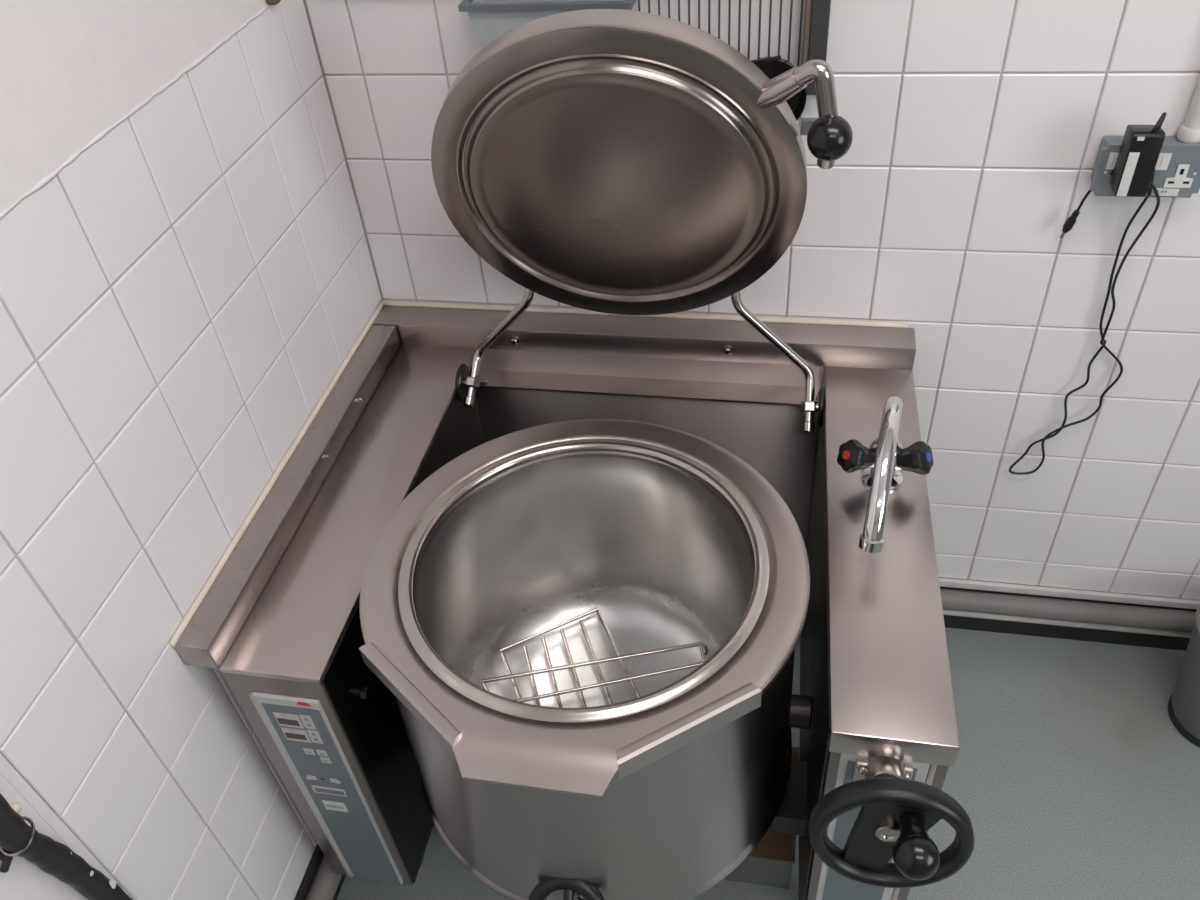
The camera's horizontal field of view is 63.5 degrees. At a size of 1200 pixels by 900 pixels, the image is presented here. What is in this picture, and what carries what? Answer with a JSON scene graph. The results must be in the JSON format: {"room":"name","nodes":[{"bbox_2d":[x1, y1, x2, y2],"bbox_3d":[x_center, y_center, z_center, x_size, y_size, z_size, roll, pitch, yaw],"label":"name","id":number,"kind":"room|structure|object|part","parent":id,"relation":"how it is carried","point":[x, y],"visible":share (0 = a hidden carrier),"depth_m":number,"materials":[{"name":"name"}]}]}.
{"room":"commercial kitchen","nodes":[
{"label":"commercial kitchen","id":0,"kind":"room"},
{"bbox_2d":[0,0,381,899],"bbox_3d":[-0.848,0.571,0.356,0.096,2.622,3.651,4,43,11],"label":"wall","id":1,"kind":"structure","parent":0,"point":[187,270],"depth_m":1.27,"materials":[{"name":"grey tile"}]},
{"bbox_2d":[0,793,131,899],"bbox_3d":[-0.645,0.396,1.037,0.046,1.597,0.094,4,43,11],"label":"hose","id":2,"kind":"object","parent":1,"relation":"attached to","point":[17,838],"visible":1,"depth_m":1.10,"materials":[{"name":"rubber"}]},
{"bbox_2d":[265,0,280,4],"bbox_3d":[-0.498,-0.687,1.474,0.026,0.018,0.026,4,43,11],"label":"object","id":3,"kind":"object","parent":1,"relation":"attached to","point":[270,2],"visible":1,"depth_m":1.47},
{"bbox_2d":[295,586,1196,899],"bbox_3d":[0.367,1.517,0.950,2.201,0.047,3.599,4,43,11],"label":"baseboard","id":4,"kind":"structure","parent":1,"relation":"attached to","point":[325,883],"depth_m":2.14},
{"bbox_2d":[334,609,1191,894],"bbox_3d":[0.376,1.556,0.974,2.188,0.016,3.586,4,43,11],"label":"pipe","id":5,"kind":"object","parent":1,"relation":"attached to","point":[945,612],"visible":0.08,"depth_m":2.19,"materials":[{"name":"silver metal"}]},
{"bbox_2d":[303,0,1199,600],"bbox_3d":[1.088,-0.547,1.391,3.359,2.622,0.046,4,43,11],"label":"wall","id":6,"kind":"structure","parent":0,"point":[979,127],"depth_m":1.68,"materials":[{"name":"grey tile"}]},
{"bbox_2d":[458,0,635,48],"bbox_3d":[-0.071,-0.637,1.509,0.264,0.134,0.084,4,43,11],"label":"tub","id":7,"kind":"object","parent":6,"relation":"attached to","point":[490,19],"visible":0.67,"depth_m":1.46,"materials":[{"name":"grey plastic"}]},
{"bbox_2d":[638,0,830,94],"bbox_3d":[0.196,-0.650,1.462,0.293,0.243,0.030,4,43,11],"label":"grid","id":8,"kind":"object","parent":6,"relation":"attached to","point":[818,20],"visible":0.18,"depth_m":1.45,"materials":[{"name":"grey metal"}]},
{"bbox_2d":[751,55,806,120],"bbox_3d":[0.261,-0.555,1.504,0.117,0.122,0.032,4,43,11],"label":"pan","id":9,"kind":"object","parent":8,"relation":"hanging from","point":[770,66],"visible":0.3,"depth_m":1.49,"materials":[{"name":"black metal"}]},
{"bbox_3d":[0.244,-0.587,1.462,0.057,0.016,0.008,4,43,11],"label":"pan handle","id":10,"kind":"part","parent":9,"relation":"part of","materials":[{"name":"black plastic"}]},
{"bbox_2d":[939,578,1199,608],"bbox_3d":[1.211,0.331,2.130,3.268,0.019,0.011,4,43,11],"label":"trim","id":11,"kind":"structure","parent":6,"relation":"attached to","point":[944,582],"depth_m":2.15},
{"bbox_2d":[1090,136,1199,197],"bbox_3d":[0.841,-0.437,1.490,0.152,0.084,0.048,4,43,11],"label":"wall socket","id":12,"kind":"object","parent":6,"relation":"attached to","point":[1177,169],"visible":0.7,"depth_m":1.47,"materials":[{"name":"grey metal"}]},
{"bbox_2d":[1009,112,1165,474],"bbox_3d":[0.844,-0.210,1.658,0.170,0.773,0.084,4,43,11],"label":"power adaptor","id":13,"kind":"object","parent":12,"relation":"attached to","point":[1133,172],"visible":1,"depth_m":1.45,"materials":[{"name":"black plastic"}]},
{"bbox_3d":[0.777,-0.406,1.519,0.006,0.100,0.046,-34,49,-28],"label":"cord","id":14,"kind":"part","parent":13,"relation":"part of","materials":[{"name":"black plastic"}]},
{"bbox_3d":[0.817,-0.437,1.439,0.054,0.141,0.018,-30,47,-25],"label":"cord","id":15,"kind":"part","parent":13,"relation":"part of","materials":[{"name":"black plastic"}]},
{"bbox_2d":[1106,152,1118,168],"bbox_3d":[0.782,-0.440,1.473,0.019,0.026,0.005,4,43,11],"label":"rocker switch","id":16,"kind":"object","parent":12,"relation":"attached to","point":[1111,157],"depth_m":1.47,"materials":[{"name":"white plastic"}]},
{"bbox_2d":[1155,153,1171,169],"bbox_3d":[0.847,-0.435,1.461,0.019,0.026,0.005,4,43,11],"label":"rocker switch","id":17,"kind":"object","parent":12,"relation":"attached to","point":[1164,162],"depth_m":1.46,"materials":[{"name":"white plastic"}]},
{"bbox_2d":[1163,164,1192,187],"bbox_3d":[0.880,-0.416,1.470,0.038,0.037,0.005,4,43,11],"label":"outlet","id":18,"kind":"object","parent":12,"relation":"attached to","point":[1174,175],"depth_m":1.47,"materials":[{"name":"white plastic"}]},
{"bbox_2d":[1177,78,1199,142],"bbox_3d":[0.862,-0.730,1.228,0.035,0.701,0.035,4,43,11],"label":"cable conduit","id":19,"kind":"object","parent":6,"relation":"attached to","point":[1189,131],"visible":1,"depth_m":1.44,"materials":[{"name":"white plastic"}]},
{"bbox_2d":[337,627,1199,899],"bbox_3d":[0.854,1.665,0.965,3.359,0.061,3.694,4,43,11],"label":"floor","id":20,"kind":"structure","parent":0,"point":[1073,776],"depth_m":1.99,"materials":[{"name":"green plastic"}]},
{"bbox_2d":[168,9,973,899],"bbox_3d":[-0.007,0.156,1.569,1.073,1.503,1.033,4,43,11],"label":"kettle","id":21,"kind":"object","parent":20,"relation":"on","point":[443,505],"visible":0.99,"depth_m":1.49,"materials":[{"name":"metal"}]},
{"bbox_3d":[-0.457,0.396,1.427,0.040,0.034,0.006,4,43,11],"label":"display frame","id":22,"kind":"part","parent":21,"relation":"part of","materials":[{"name":"grey plastic"}]},
{"bbox_3d":[-0.454,0.425,1.453,0.040,0.033,0.006,4,43,11],"label":"display frame","id":23,"kind":"part","parent":21,"relation":"part of","materials":[{"name":"grey plastic"}]},
{"bbox_3d":[-0.431,0.569,1.585,0.104,0.579,0.010,4,43,11],"label":"control panel","id":24,"kind":"part","parent":21,"relation":"part of","materials":[{"name":"grey plastic"}]},
{"bbox_3d":[-0.435,0.547,1.559,0.056,0.021,0.005,4,43,11],"label":"bar frame","id":25,"kind":"part","parent":21,"relation":"part of","materials":[{"name":"grey plastic"}]},
{"bbox_3d":[-0.426,0.577,1.587,0.090,0.561,0.006,4,43,11],"label":"panel","id":26,"kind":"part","parent":21,"relation":"part of","materials":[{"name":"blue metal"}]},
{"bbox_2d":[219,344,474,683],"bbox_3d":[-0.395,0.057,1.647,0.155,0.011,0.783,4,43,11],"label":"countertop","id":27,"kind":"structure","parent":21,"relation":"on","point":[296,625],"depth_m":1.57,"materials":[{"name":"metal"}]},
{"bbox_3d":[-0.299,0.316,1.829,0.003,0.635,0.727,4,43,11],"label":"panel","id":28,"kind":"part","parent":21,"relation":"part of","materials":[{"name":"metal"}]},
{"bbox_3d":[-0.261,-0.128,1.848,0.008,0.073,0.073,4,43,11],"label":"hinge plate","id":29,"kind":"part","parent":21,"relation":"part of","materials":[{"name":"metal"}]},
{"bbox_3d":[-0.248,-0.092,1.839,0.021,0.025,0.025,4,43,11],"label":"rod","id":30,"kind":"part","parent":21,"relation":"part of","materials":[{"name":"metal"}]},
{"bbox_3d":[-0.184,-0.190,1.782,0.151,0.237,0.096,4,43,11],"label":"hinge arm","id":31,"kind":"part","parent":21,"relation":"part of","materials":[{"name":"metal"}]},
{"bbox_2d":[481,607,708,707],"bbox_3d":[-0.007,0.387,1.702,0.384,0.062,0.239,-21,44,-16],"label":"wire rack","id":32,"kind":"object","parent":21,"relation":"in","point":[619,656],"visible":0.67,"depth_m":1.69,"materials":[{"name":"metal"}]},
{"bbox_3d":[0.024,-0.386,1.459,0.494,0.475,0.143,4,43,11],"label":"panel","id":33,"kind":"part","parent":21,"relation":"part of","materials":[{"name":"metal"}]},
{"bbox_3d":[0.024,-0.385,1.459,0.562,0.540,0.159,4,43,11],"label":"lid","id":34,"kind":"part","parent":21,"relation":"part of","materials":[{"name":"metal"}]},
{"bbox_3d":[0.109,0.080,2.086,0.675,0.590,0.103,4,43,11],"label":"panel","id":35,"kind":"part","parent":21,"relation":"part of","materials":[{"name":"metal"}]},
{"bbox_3d":[0.303,-0.152,1.698,0.156,0.254,0.086,4,43,11],"label":"hinge arm","id":36,"kind":"part","parent":21,"relation":"part of","materials":[{"name":"metal"}]},
{"bbox_2d":[757,66,806,107],"bbox_3d":[0.232,-0.472,1.271,0.035,0.069,0.083,-36,50,-29],"label":"socket","id":37,"kind":"object","parent":21,"relation":"attached to","point":[774,92],"depth_m":1.25,"materials":[{"name":"metal"}]},
{"bbox_3d":[0.374,-0.042,1.740,0.020,0.025,0.025,4,43,11],"label":"rod","id":38,"kind":"part","parent":21,"relation":"part of","materials":[{"name":"metal"}]},
{"bbox_3d":[0.374,0.356,1.710,0.003,0.635,0.707,3,42,9],"label":"panel","id":39,"kind":"part","parent":21,"relation":"part of","materials":[{"name":"metal"}]},
{"bbox_3d":[0.276,-0.440,1.274,0.079,0.156,0.056,4,43,11],"label":"lid handle","id":40,"kind":"part","parent":21,"relation":"part of","materials":[{"name":"metal"}]},
{"bbox_3d":[0.395,-0.076,1.736,0.008,0.073,0.073,4,43,11],"label":"hinge plate","id":41,"kind":"part","parent":21,"relation":"part of","materials":[{"name":"metal"}]},
{"bbox_3d":[0.303,-0.411,1.277,0.059,0.059,0.059,4,43,11],"label":"ball knob","id":42,"kind":"part","parent":21,"relation":"part of","materials":[{"name":"black plastic"}]},
{"bbox_3d":[0.388,0.617,1.448,0.087,0.567,0.006,4,43,11],"label":"panel","id":43,"kind":"part","parent":21,"relation":"part of","materials":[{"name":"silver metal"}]},
{"bbox_3d":[0.390,0.609,1.445,0.111,0.585,0.011,4,43,11],"label":"panel","id":44,"kind":"part","parent":21,"relation":"part of","materials":[{"name":"grey metal"}]},
{"bbox_2d":[837,396,933,552],"bbox_3d":[0.398,0.031,1.439,0.137,0.188,0.253,21,48,27],"label":"mixer tap","id":45,"kind":"object","parent":21,"relation":"on","point":[881,464],"visible":1,"depth_m":1.39,"materials":[{"name":"silver metal"}]},
{"bbox_3d":[0.411,0.018,1.403,0.028,0.123,0.234,9,44,16],"label":"spout","id":46,"kind":"part","parent":45,"relation":"part of","materials":[{"name":"silver metal"}]},
{"bbox_2d":[823,366,959,766],"bbox_3d":[0.432,0.123,1.509,0.157,0.047,0.774,3,42,10],"label":"countertop","id":47,"kind":"structure","parent":21,"relation":"on","point":[891,688],"depth_m":1.37,"materials":[{"name":"metal"}]},
{"bbox_3d":[0.357,0.448,1.097,0.051,0.051,0.074,4,43,11],"label":"crank knob","id":48,"kind":"part","parent":21,"relation":"part of","materials":[{"name":"black plastic"}]},
{"bbox_2d":[1168,604,1199,746],"bbox_3d":[1.302,0.467,1.979,0.240,0.302,0.240,4,43,11],"label":"waste bin","id":49,"kind":"object","parent":20,"relation":"on","point":[1184,703],"visible":1,"depth_m":2.00,"materials":[{"name":"grey plastic"}]}
]}

